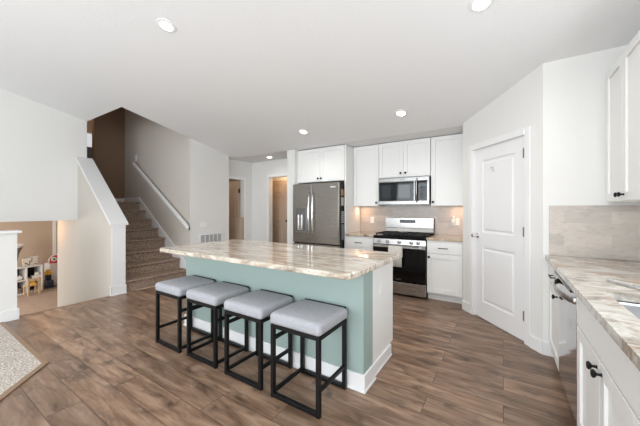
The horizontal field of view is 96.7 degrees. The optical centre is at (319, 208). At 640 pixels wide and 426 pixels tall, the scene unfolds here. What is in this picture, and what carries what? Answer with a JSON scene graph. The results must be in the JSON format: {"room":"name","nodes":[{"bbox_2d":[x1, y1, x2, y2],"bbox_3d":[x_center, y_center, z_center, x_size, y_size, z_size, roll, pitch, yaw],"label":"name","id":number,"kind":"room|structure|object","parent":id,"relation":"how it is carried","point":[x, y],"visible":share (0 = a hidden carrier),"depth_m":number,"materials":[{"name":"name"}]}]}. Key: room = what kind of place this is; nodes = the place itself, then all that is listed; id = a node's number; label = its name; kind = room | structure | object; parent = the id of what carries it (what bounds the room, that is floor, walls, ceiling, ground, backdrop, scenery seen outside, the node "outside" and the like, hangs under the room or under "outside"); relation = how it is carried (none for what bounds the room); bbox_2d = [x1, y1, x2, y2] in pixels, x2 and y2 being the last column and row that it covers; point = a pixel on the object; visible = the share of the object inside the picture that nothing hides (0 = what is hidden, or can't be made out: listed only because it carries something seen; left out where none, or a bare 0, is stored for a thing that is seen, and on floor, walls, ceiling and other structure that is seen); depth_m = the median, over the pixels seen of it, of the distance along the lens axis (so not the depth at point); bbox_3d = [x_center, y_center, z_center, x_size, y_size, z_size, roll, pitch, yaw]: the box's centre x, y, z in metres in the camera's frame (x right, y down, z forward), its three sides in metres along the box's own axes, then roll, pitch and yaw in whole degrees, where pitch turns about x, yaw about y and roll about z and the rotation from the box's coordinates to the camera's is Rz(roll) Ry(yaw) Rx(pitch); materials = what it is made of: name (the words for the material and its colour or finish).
{"room":"kitchen","nodes":[
{"label":"kitchen","id":0,"kind":"room"},
{"bbox_2d":[0,233,16,311],"bbox_3d":[-4.909,0.804,1.558,0.140,1.035,4.500,0,0,33],"label":"wall","id":1,"kind":"structure","parent":0,"point":[8,242],"depth_m":3.35,"materials":[{"name":"white paint"}]},
{"bbox_2d":[0,307,18,321],"bbox_3d":[-4.898,1.257,1.560,0.156,0.130,4.516,0,0,33],"label":"baseboard","id":2,"kind":"structure","parent":1,"relation":"attached to","point":[9,315],"depth_m":3.35,"materials":[{"name":"white paint"}]},
{"bbox_2d":[0,230,21,233],"bbox_3d":[-4.899,0.274,1.572,0.210,0.027,4.535,0,0,33],"label":"trim","id":3,"kind":"structure","parent":1,"relation":"attached to","point":[4,231],"depth_m":3.36,"materials":[{"name":"white paint"}]},
{"bbox_2d":[0,221,56,284],"bbox_3d":[-10.806,1.409,8.154,0.200,2.426,7.200,0,0,33],"label":"wall","id":4,"kind":"structure","parent":0,"point":[37,236],"depth_m":9.69,"materials":[{"name":"beige paint"}]},
{"bbox_2d":[53,221,55,253],"bbox_3d":[-9.419,1.412,10.094,0.030,2.420,0.095,0,0,33],"label":"trim","id":5,"kind":"structure","parent":4,"relation":"attached to","point":[54,222],"depth_m":10.08,"materials":[{"name":"white paint"}]},
{"bbox_2d":[0,88,86,221],"bbox_3d":[-5.816,-1.305,2.826,0.120,3.002,5.650,0,0,33],"label":"wall","id":6,"kind":"structure","parent":0,"point":[40,144],"depth_m":4.61,"materials":[{"name":"white paint"}]},
{"bbox_2d":[76,157,128,225],"bbox_3d":[-3.671,-0.338,4.757,1.394,1.181,0.250,0,0,33],"label":"trim","id":7,"kind":"structure","parent":6,"relation":"attached to","point":[105,198],"depth_m":4.69,"materials":[{"name":"white paint"}]},
{"bbox_2d":[17,284,136,315],"bbox_3d":[-7.234,2.682,5.851,8.500,0.120,7.200,0,0,33],"label":"floor","id":8,"kind":"structure","parent":0,"point":[36,302],"depth_m":8.06,"materials":[{"name":"beige carpet"}]},
{"bbox_2d":[17,264,42,295],"bbox_3d":[-9.236,2.204,8.846,0.360,0.835,0.815,0,0,17],"label":"cube shelf","id":9,"kind":"object","parent":8,"relation":"on","point":[27,272],"visible":0.31,"depth_m":8.95,"materials":[{"name":"white paint"}]},
{"bbox_2d":[17,287,22,293],"bbox_3d":[-9.245,2.506,8.730,0.280,0.160,0.280,0,0,33],"label":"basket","id":10,"kind":"object","parent":9,"relation":"in","point":[19,289],"visible":0.39,"depth_m":8.69,"materials":[{"name":"brown"}]},
{"bbox_2d":[17,244,24,260],"bbox_3d":[-9.290,1.436,8.604,0.530,0.700,0.530,0,0,33],"label":"basket","id":11,"kind":"object","parent":9,"relation":"on","point":[19,246],"visible":0.27,"depth_m":8.63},
{"bbox_2d":[22,255,38,266],"bbox_3d":[-9.155,1.642,8.999,0.277,0.288,0.517,0,0,21],"label":"storage bin","id":12,"kind":"object","parent":9,"relation":"on","point":[33,260],"visible":1,"depth_m":8.90,"materials":[{"name":"fabric"}]},
{"bbox_2d":[31,272,40,277],"bbox_3d":[-9.047,2.101,9.095,0.100,0.170,0.284,0,0,17],"label":"boat","id":13,"kind":"object","parent":9,"relation":"in","point":[36,274],"visible":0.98,"depth_m":9.05,"materials":[{"name":"white plastic"}]},
{"bbox_2d":[23,277,40,295],"bbox_3d":[-8.840,2.362,8.730,0.270,0.520,0.310,0,0,23],"label":"chair","id":14,"kind":"object","parent":8,"relation":"on","point":[38,279],"visible":0.94,"depth_m":8.66,"materials":[{"name":"beige wood"}]},
{"bbox_2d":[44,275,53,288],"bbox_3d":[-9.049,2.412,9.496,0.360,0.419,0.180,0,0,33],"label":"toy truck","id":15,"kind":"object","parent":8,"relation":"on","point":[48,282],"visible":0.99,"depth_m":9.44,"materials":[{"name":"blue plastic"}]},
{"bbox_2d":[44,269,50,274],"bbox_3d":[-9.141,2.116,9.555,0.200,0.170,0.140,0,0,33],"label":"toy digger","id":16,"kind":"object","parent":15,"relation":"on","point":[47,272],"visible":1,"depth_m":9.52,"materials":[{"name":"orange plastic"}]},
{"bbox_2d":[44,263,56,284],"bbox_3d":[-9.283,2.247,9.998,0.360,0.750,0.480,0,0,23],"label":"base cabinet","id":17,"kind":"object","parent":8,"relation":"on","point":[52,266],"visible":0.25,"depth_m":9.82,"materials":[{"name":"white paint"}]},
{"bbox_2d":[48,254,56,262],"bbox_3d":[-9.269,1.714,9.971,0.385,0.315,0.439,0,0,28],"label":"helmet","id":18,"kind":"object","parent":17,"relation":"on","point":[53,258],"visible":0.59,"depth_m":9.81,"materials":[{"name":"red plastic"}]},
{"bbox_2d":[57,164,111,306],"bbox_3d":[-4.135,0.863,5.056,2.430,3.518,0.180,0,0,33],"label":"wall","id":19,"kind":"structure","parent":0,"point":[84,244],"depth_m":4.92,"materials":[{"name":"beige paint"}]},
{"bbox_2d":[110,284,126,295],"bbox_3d":[-3.117,1.252,4.400,0.052,0.140,0.220,0,0,33],"label":"baseboard","id":20,"kind":"structure","parent":19,"relation":"attached to","point":[121,289],"depth_m":4.38,"materials":[{"name":"white paint"}]},
{"bbox_2d":[112,225,125,286],"bbox_3d":[-3.110,0.718,4.395,0.010,0.928,0.184,0,0,33],"label":"trim","id":21,"kind":"structure","parent":19,"relation":"attached to","point":[119,231],"depth_m":4.39,"materials":[{"name":"white paint"}]},
{"bbox_2d":[87,120,91,132],"bbox_3d":[-7.473,-1.268,6.957,0.100,2.580,5.600,0,0,33],"label":"wall","id":22,"kind":"structure","parent":0,"point":[89,123],"depth_m":8.18,"materials":[{"name":"beige paint"}]},
{"bbox_2d":[87,132,91,146],"bbox_3d":[-6.597,-1.968,8.177,0.030,0.440,0.660,0,0,33],"label":"window","id":23,"kind":"structure","parent":22,"relation":"in","point":[89,135],"depth_m":8.16,"materials":[{"name":"white glass"}]},
{"bbox_2d":[92,107,124,198],"bbox_3d":[-4.896,-1.268,6.599,0.120,2.580,0.610,0,0,33],"label":"wall","id":24,"kind":"structure","parent":0,"point":[108,129],"depth_m":6.59,"materials":[{"name":"brown paint"}]},
{"bbox_2d":[125,109,189,259],"bbox_3d":[-3.593,-0.568,6.194,2.749,3.980,0.120,0,0,33],"label":"wall","id":25,"kind":"structure","parent":0,"point":[163,153],"depth_m":5.94,"materials":[{"name":"beige paint"}]},
{"bbox_2d":[133,162,189,229],"bbox_3d":[-3.332,-0.332,5.897,2.090,1.466,0.094,0,0,33],"label":"handrail","id":26,"kind":"object","parent":25,"relation":"attached to","point":[139,170],"visible":1,"depth_m":5.76,"materials":[{"name":"white paint"}]},
{"bbox_2d":[137,217,242,289],"bbox_3d":[-5.311,1.409,8.835,8.300,2.426,0.100,0,0,33],"label":"wall","id":27,"kind":"structure","parent":0,"point":[235,223],"depth_m":6.62,"materials":[{"name":"beige paint"}]},
{"bbox_2d":[190,138,228,243],"bbox_3d":[-2.276,-0.011,5.819,0.130,2.666,0.914,0,0,33],"label":"wall","id":28,"kind":"structure","parent":0,"point":[209,167],"depth_m":5.74,"materials":[{"name":"white paint"}]},
{"bbox_2d":[200,222,207,227],"bbox_3d":[-2.303,0.312,5.648,0.010,0.115,0.165,0,0,33],"label":"switch","id":29,"kind":"object","parent":28,"relation":"attached to","point":[202,224],"visible":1,"depth_m":5.64,"materials":[{"name":"white plastic"}]},
{"bbox_2d":[199,232,222,242],"bbox_3d":[-2.209,0.605,5.790,0.012,0.235,0.560,0,0,33],"label":"air vent","id":30,"kind":"object","parent":28,"relation":"in","point":[218,236],"visible":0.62,"depth_m":5.77,"materials":[{"name":"white metal"}]},
{"bbox_2d":[229,159,251,239],"bbox_3d":[-1.903,0.102,6.628,0.120,2.440,0.980,0,0,33],"label":"wall","id":31,"kind":"structure","parent":0,"point":[237,168],"depth_m":6.76,"materials":[{"name":"white paint"}]},
{"bbox_2d":[229,181,239,216],"bbox_3d":[-2.224,0.327,6.934,0.750,1.990,0.043,0,0,33],"label":"door","id":32,"kind":"structure","parent":31,"relation":"in","point":[234,186],"depth_m":6.82,"materials":[{"name":"beige paint"}]},
{"bbox_2d":[229,176,245,239],"bbox_3d":[-1.921,0.289,6.476,0.015,2.065,0.625,0,0,33],"label":"trim","id":33,"kind":"structure","parent":31,"relation":"attached to","point":[230,177],"depth_m":6.69,"materials":[{"name":"white paint"}]},
{"bbox_2d":[273,177,286,180],"bbox_3d":[-0.654,0.102,6.941,1.640,2.440,0.080,0,0,33],"label":"wall","id":34,"kind":"structure","parent":0,"point":[275,178],"depth_m":7.12,"materials":[{"name":"white paint"}]},
{"bbox_2d":[273,180,286,242],"bbox_3d":[-0.949,0.307,7.020,0.760,2.030,0.097,0,0,33],"label":"door","id":35,"kind":"structure","parent":34,"relation":"in","point":[279,187],"depth_m":7.08,"materials":[{"name":"beige paint"}]},
{"bbox_2d":[0,287,576,425],"bbox_3d":[-1.344,1.397,1.699,6.400,0.150,8.800,0,0,33],"label":"floor","id":36,"kind":"structure","parent":0,"point":[448,365],"depth_m":2.21,"materials":[{"name":"laminate"}]},
{"bbox_2d":[0,324,40,394],"bbox_3d":[-3.749,1.316,0.721,2.684,0.012,4.350,0,0,33],"label":"rug","id":37,"kind":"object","parent":36,"relation":"on","point":[16,361],"depth_m":2.44,"materials":[{"name":"beige carpet"}]},
{"bbox_2d":[0,322,47,401],"bbox_3d":[-2.598,1.315,2.305,0.591,0.014,2.892,0,0,-37],"label":"trim","id":38,"kind":"structure","parent":36,"relation":"on","point":[28,347],"depth_m":2.41,"materials":[{"name":"brown wood"}]},
{"bbox_2d":[19,296,110,316],"bbox_3d":[-3.443,1.395,3.902,0.045,0.154,0.970,0,0,33],"label":"trim","id":39,"kind":"structure","parent":36,"relation":"on","point":[106,296],"depth_m":3.85,"materials":[{"name":"brown wood"}]},
{"bbox_2d":[116,197,185,291],"bbox_3d":[-3.871,0.526,5.646,2.635,1.591,1.098,0,0,33],"label":"staircase","id":40,"kind":"structure","parent":36,"relation":"on","point":[146,266],"depth_m":5.43,"materials":[{"name":"brown carpet"}]},
{"bbox_2d":[155,275,214,352],"bbox_3d":[-1.355,1.021,2.874,0.428,0.602,0.406,0,0,33],"label":"counter stool","id":41,"kind":"object","parent":36,"relation":"on","point":[176,288],"visible":0.78,"depth_m":2.76,"materials":[{"name":"grey fabric"}]},
{"bbox_2d":[155,275,214,296],"bbox_3d":[-1.357,0.765,2.872,0.428,0.090,0.402,0,0,33],"label":"cushion","id":42,"kind":"object","parent":41,"relation":"on","point":[177,287],"depth_m":2.76,"materials":[{"name":"grey fabric"}]},
{"bbox_2d":[186,281,248,368],"bbox_3d":[-0.934,1.021,2.614,0.426,0.602,0.392,0,0,33],"label":"counter stool","id":43,"kind":"object","parent":36,"relation":"on","point":[213,296],"visible":0.88,"depth_m":2.53,"materials":[{"name":"black metal"}]},
{"bbox_2d":[186,282,248,305],"bbox_3d":[-0.935,0.765,2.612,0.426,0.090,0.387,0,0,33],"label":"cushion","id":44,"kind":"object","parent":43,"relation":"on","point":[214,294],"depth_m":2.50,"materials":[{"name":"grey fabric"}]},
{"bbox_2d":[224,289,292,390],"bbox_3d":[-0.497,1.021,2.329,0.422,0.602,0.396,0,0,33],"label":"counter stool","id":45,"kind":"object","parent":36,"relation":"on","point":[257,306],"visible":0.92,"depth_m":2.24,"materials":[{"name":"black metal"}]},
{"bbox_2d":[224,290,292,319],"bbox_3d":[-0.498,0.765,2.327,0.422,0.090,0.392,0,0,33],"label":"cushion","id":46,"kind":"object","parent":45,"relation":"on","point":[256,304],"depth_m":2.22,"materials":[{"name":"grey fabric"}]},
{"bbox_2d":[183,256,392,393],"bbox_3d":[-0.412,0.885,2.951,2.235,0.873,0.761,0,0,33],"label":"kitchen island","id":47,"kind":"object","parent":36,"relation":"on","point":[369,318],"visible":0.52,"depth_m":2.33,"materials":[{"name":"teal paint"}]},
{"bbox_2d":[160,239,398,279],"bbox_3d":[-0.482,0.428,2.815,2.270,0.040,1.040,0,0,33],"label":"island countertop","id":48,"kind":"structure","parent":47,"relation":"on","point":[330,262],"depth_m":2.50,"materials":[{"name":"beige stone"}]},
{"bbox_2d":[270,298,346,418],"bbox_3d":[-0.074,1.021,2.054,0.430,0.602,0.400,0,0,33],"label":"counter stool","id":49,"kind":"object","parent":36,"relation":"on","point":[314,320],"visible":1,"depth_m":1.97,"materials":[{"name":"black metal"}]},
{"bbox_2d":[270,299,346,336],"bbox_3d":[-0.075,0.765,2.052,0.430,0.090,0.396,0,0,33],"label":"cushion","id":50,"kind":"object","parent":49,"relation":"on","point":[303,317],"depth_m":1.94,"materials":[{"name":"grey fabric"}]},
{"bbox_2d":[293,182,344,247],"bbox_3d":[0.095,0.434,5.298,0.970,1.775,0.849,0,0,33],"label":"refrigerator","id":51,"kind":"object","parent":36,"relation":"on","point":[317,208],"visible":0.62,"depth_m":4.95,"materials":[{"name":"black metal"}]},
{"bbox_2d":[341,211,343,222],"bbox_3d":[0.385,0.142,4.846,0.005,0.200,0.075,0,0,33],"label":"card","id":52,"kind":"object","parent":51,"relation":"attached to","point":[342,212],"visible":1,"depth_m":4.84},
{"bbox_2d":[342,224,343,239],"bbox_3d":[0.387,0.392,4.848,0.006,0.260,0.070,0,0,33],"label":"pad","id":53,"kind":"object","parent":51,"relation":"attached to","point":[342,224],"visible":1,"depth_m":4.85,"materials":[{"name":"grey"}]},
{"bbox_2d":[297,145,359,247],"bbox_3d":[0.153,0.107,5.385,1.036,2.430,0.631,0,0,33],"label":"tall cabinet","id":54,"kind":"object","parent":36,"relation":"on","point":[334,163],"visible":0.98,"depth_m":5.09,"materials":[{"name":"white paint"}]},
{"bbox_2d":[346,236,373,250],"bbox_3d":[0.808,0.888,4.972,0.508,0.868,0.666,0,0,33],"label":"base cabinet","id":55,"kind":"object","parent":36,"relation":"on","point":[352,242],"visible":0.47,"depth_m":4.72,"materials":[{"name":"white paint"}]},
{"bbox_2d":[345,231,376,236],"bbox_3d":[0.815,0.434,4.979,0.512,0.037,0.643,0,0,33],"label":"countertop","id":56,"kind":"structure","parent":55,"relation":"on","point":[359,233],"depth_m":4.83,"materials":[{"name":"beige stone"}]},
{"bbox_2d":[373,218,434,297],"bbox_3d":[1.345,0.737,4.577,0.806,1.170,0.712,0,0,33],"label":"gas range","id":57,"kind":"object","parent":36,"relation":"on","point":[411,278],"visible":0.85,"depth_m":4.30,"materials":[{"name":"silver metal"}]},
{"bbox_2d":[388,246,402,266],"bbox_3d":[1.137,0.713,4.296,0.210,0.308,0.052,0,0,33],"label":"dish towel","id":58,"kind":"object","parent":57,"relation":"hanging from","point":[396,249],"visible":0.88,"depth_m":4.26,"materials":[{"name":"white fabric"}]},
{"bbox_2d":[374,233,431,240],"bbox_3d":[1.353,0.440,4.589,0.806,0.045,0.580,0,0,33],"label":"cooktop","id":59,"kind":"object","parent":57,"relation":"in","point":[379,236],"depth_m":4.38,"materials":[{"name":"black metal"}]},
{"bbox_2d":[427,240,462,303],"bbox_3d":[1.917,0.888,4.257,0.486,0.868,0.666,0,0,33],"label":"base cabinet","id":60,"kind":"object","parent":36,"relation":"on","point":[444,258],"visible":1,"depth_m":4.02,"materials":[{"name":"white paint"}]},
{"bbox_2d":[426,234,462,241],"bbox_3d":[1.920,0.434,4.266,0.490,0.037,0.643,0,0,33],"label":"countertop","id":61,"kind":"structure","parent":60,"relation":"on","point":[452,238],"depth_m":4.10,"materials":[{"name":"beige stone"}]},
{"bbox_2d":[548,264,558,370],"bbox_3d":[2.192,0.888,2.151,0.736,0.868,0.565,0,0,33],"label":"base cabinet","id":62,"kind":"object","parent":36,"relation":"on","point":[553,296],"visible":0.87,"depth_m":2.36,"materials":[{"name":"white paint"}]},
{"bbox_2d":[553,271,578,423],"bbox_3d":[1.830,0.889,1.688,0.683,0.866,0.598,0,0,33],"label":"dishwasher","id":63,"kind":"object","parent":36,"relation":"on","point":[568,324],"visible":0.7,"depth_m":1.76,"materials":[{"name":"silver metal"}]},
{"bbox_2d":[577,297,639,425],"bbox_3d":[1.472,0.888,1.034,0.736,0.868,0.885,0,0,33],"label":"base cabinet","id":64,"kind":"object","parent":36,"relation":"on","point":[608,382],"visible":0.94,"depth_m":1.19,"materials":[{"name":"white paint"}]},
{"bbox_2d":[545,255,639,370],"bbox_3d":[1.544,0.433,1.133,0.728,0.039,2.978,0,0,33],"label":"countertop","id":65,"kind":"structure","parent":64,"relation":"on","point":[586,277],"depth_m":1.46,"materials":[{"name":"polished cream and brown veined marble"}]},
{"bbox_2d":[607,279,639,289],"bbox_3d":[1.644,0.405,1.423,0.045,0.016,0.388,0,0,2],"label":"spoon rest","id":66,"kind":"object","parent":65,"relation":"on","point":[608,280],"visible":1,"depth_m":1.53,"materials":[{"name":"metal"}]},
{"bbox_2d":[616,300,639,318],"bbox_3d":[1.440,0.543,1.044,0.442,0.178,0.667,0,0,33],"label":"sink","id":67,"kind":"object","parent":65,"relation":"in","point":[634,308],"visible":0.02,"depth_m":1.38,"materials":[{"name":"silver metal"}]},
{"bbox_2d":[287,150,296,243],"bbox_3d":[-0.366,0.102,5.708,0.180,2.440,0.700,0,0,33],"label":"wall","id":68,"kind":"structure","parent":0,"point":[291,154],"depth_m":5.42,"materials":[{"name":"white paint"}]},
{"bbox_2d":[0,0,639,162],"bbox_3d":[-1.824,-2.033,1.978,7.510,1.829,8.750,0,0,33],"label":"ceiling","id":69,"kind":"structure","parent":0,"point":[239,79],"depth_m":2.96,"materials":[{"name":"white paint"}]},
{"bbox_2d":[156,18,175,32],"bbox_3d":[-1.437,-1.715,2.663,0.169,0.040,0.165,0,0,38],"label":"recessed light","id":70,"kind":"object","parent":69,"relation":"in","point":[166,25],"visible":1,"depth_m":2.65,"materials":[{"name":"white paint"}]},
{"bbox_2d":[160,21,172,30],"bbox_3d":[-1.438,-1.710,2.661,0.110,0.008,0.110,0,-12,33],"label":"diffuser","id":71,"kind":"object","parent":70,"relation":"attached to","point":[164,25],"depth_m":2.65,"materials":[{"name":"white plastic"}]},
{"bbox_2d":[298,129,308,133],"bbox_3d":[-0.264,-1.237,4.550,0.169,0.040,0.165,0,0,38],"label":"recessed light","id":72,"kind":"object","parent":69,"relation":"in","point":[302,131],"visible":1,"depth_m":4.53,"materials":[{"name":"white paint"}]},
{"bbox_2d":[394,110,407,116],"bbox_3d":[1.049,-1.241,3.684,0.169,0.040,0.165,0,0,38],"label":"recessed light","id":73,"kind":"object","parent":69,"relation":"in","point":[400,113],"visible":1,"depth_m":3.67,"materials":[{"name":"white paint"}]},
{"bbox_2d":[397,111,404,115],"bbox_3d":[1.048,-1.236,3.683,0.110,0.008,0.110,0,-12,33],"label":"diffuser","id":74,"kind":"object","parent":73,"relation":"attached to","point":[399,113],"depth_m":3.67,"materials":[{"name":"white plastic"}]},
{"bbox_2d":[468,0,493,12],"bbox_3d":[1.185,-1.513,2.093,0.169,0.040,0.165,0,0,27],"label":"recessed light","id":75,"kind":"object","parent":69,"relation":"in","point":[474,6],"visible":1,"depth_m":2.10,"materials":[{"name":"white paint"}]},
{"bbox_2d":[473,0,488,9],"bbox_3d":[1.184,-1.507,2.091,0.110,0.008,0.110,0,-12,33],"label":"diffuser","id":76,"kind":"object","parent":75,"relation":"attached to","point":[477,4],"depth_m":2.10,"materials":[{"name":"white plastic"}]},
{"bbox_2d":[252,159,438,241],"bbox_3d":[0.355,0.102,5.699,4.682,2.440,0.135,0,0,33],"label":"wall","id":77,"kind":"structure","parent":0,"point":[260,170],"depth_m":6.71,"materials":[{"name":"white paint"}]},
{"bbox_2d":[267,173,286,241],"bbox_3d":[-0.881,0.262,6.405,0.860,2.120,0.014,0,0,33],"label":"trim","id":78,"kind":"structure","parent":77,"relation":"attached to","point":[281,174],"depth_m":6.60,"materials":[{"name":"white paint"}]},
{"bbox_2d":[353,144,384,205],"bbox_3d":[0.874,-0.578,5.096,0.484,1.060,0.346,0,0,33],"label":"upper cabinet","id":79,"kind":"object","parent":77,"relation":"attached to","point":[365,158],"visible":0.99,"depth_m":4.99,"materials":[{"name":"white paint"}]},
{"bbox_2d":[379,137,430,178],"bbox_3d":[1.429,-0.813,4.733,0.834,0.590,0.356,0,0,33],"label":"upper cabinet","id":80,"kind":"object","parent":77,"relation":"attached to","point":[409,158],"visible":0.99,"depth_m":4.59,"materials":[{"name":"white paint"}]},
{"bbox_2d":[378,176,430,204],"bbox_3d":[1.411,-0.288,4.693,0.812,0.430,0.441,0,0,33],"label":"microwave","id":81,"kind":"object","parent":80,"relation":"attached to","point":[405,190],"visible":0.97,"depth_m":4.52,"materials":[{"name":"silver metal"}]},
{"bbox_2d":[361,206,462,235],"bbox_3d":[1.536,0.183,4.890,1.816,0.463,0.013,0,0,33],"label":"backsplash","id":82,"kind":"structure","parent":77,"relation":"attached to","point":[442,215],"depth_m":4.82,"materials":[{"name":"tile"}]},
{"bbox_2d":[451,218,459,225],"bbox_3d":[2.138,0.202,4.490,0.120,0.115,0.008,0,0,33],"label":"outlet","id":83,"kind":"object","parent":82,"relation":"attached to","point":[457,219],"visible":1,"depth_m":4.47,"materials":[{"name":"white plastic"}]},
{"bbox_2d":[431,133,462,205],"bbox_3d":[1.990,-0.578,4.377,0.488,1.060,0.346,0,0,33],"label":"upper cabinet","id":84,"kind":"object","parent":77,"relation":"attached to","point":[446,151],"visible":0.96,"depth_m":4.28,"materials":[{"name":"white paint"}]},
{"bbox_2d":[463,64,542,340],"bbox_3d":[2.019,-0.002,3.184,0.115,2.649,1.179,0,0,-7],"label":"wall","id":85,"kind":"structure","parent":0,"point":[520,106],"depth_m":2.76,"materials":[{"name":"white paint"}]},
{"bbox_2d":[462,300,468,312],"bbox_3d":[1.893,1.264,3.694,0.015,0.115,0.138,0,0,-7],"label":"baseboard","id":86,"kind":"structure","parent":85,"relation":"attached to","point":[465,306],"depth_m":3.69,"materials":[{"name":"white paint"}]},
{"bbox_2d":[469,126,530,345],"bbox_3d":[1.987,0.262,3.176,0.181,2.120,0.910,0,0,-7],"label":"door","id":87,"kind":"structure","parent":85,"relation":"in","point":[500,166],"depth_m":3.12,"materials":[{"name":"white paint"}]},
{"bbox_2d":[529,335,542,353],"bbox_3d":[2.018,1.264,2.652,0.015,0.115,0.135,0,0,-7],"label":"baseboard","id":88,"kind":"structure","parent":85,"relation":"attached to","point":[535,344],"depth_m":2.64,"materials":[{"name":"white paint"}]},
{"bbox_2d":[543,45,639,342],"bbox_3d":[2.376,-0.002,2.437,0.746,2.649,0.110,0,0,33],"label":"wall","id":89,"kind":"structure","parent":0,"point":[574,88],"depth_m":2.48,"materials":[{"name":"white paint"}]},
{"bbox_2d":[543,342,553,356],"bbox_3d":[2.069,1.264,2.560,0.096,0.115,0.015,0,0,33],"label":"baseboard","id":90,"kind":"structure","parent":89,"relation":"attached to","point":[547,351],"depth_m":2.56,"materials":[{"name":"white paint"}]},
{"bbox_2d":[549,205,639,260],"bbox_3d":[2.359,0.192,2.374,0.699,0.443,0.011,0,0,33],"label":"backsplash","id":91,"kind":"structure","parent":89,"relation":"attached to","point":[589,231],"depth_m":2.39,"materials":[{"name":"tile"}]},
{"bbox_3d":[-5.978,-0.048,5.935,3.520,0.140,5.500,0,0,33],"label":"floor","id":92,"kind":"structure","parent":0,"visible":0},
{"bbox_2d":[87,147,91,157],"bbox_3d":[-6.404,-0.908,8.053,0.490,1.580,1.200,0,0,33],"label":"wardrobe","id":93,"kind":"object","parent":92,"relation":"on","point":[89,149],"visible":0.02,"depth_m":7.77,"materials":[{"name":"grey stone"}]},
{"bbox_3d":[0.852,-0.753,-0.727,0.120,4.149,7.100,0,0,33],"label":"wall","id":94,"kind":"structure","parent":0,"visible":0},
{"bbox_2d":[606,30,639,202],"bbox_3d":[2.243,-0.583,1.912,0.356,1.070,0.900,0,0,33],"label":"upper cabinet","id":95,"kind":"object","parent":94,"relation":"attached to","point":[623,78],"visible":1,"depth_m":1.98,"materials":[{"name":"white paint"}]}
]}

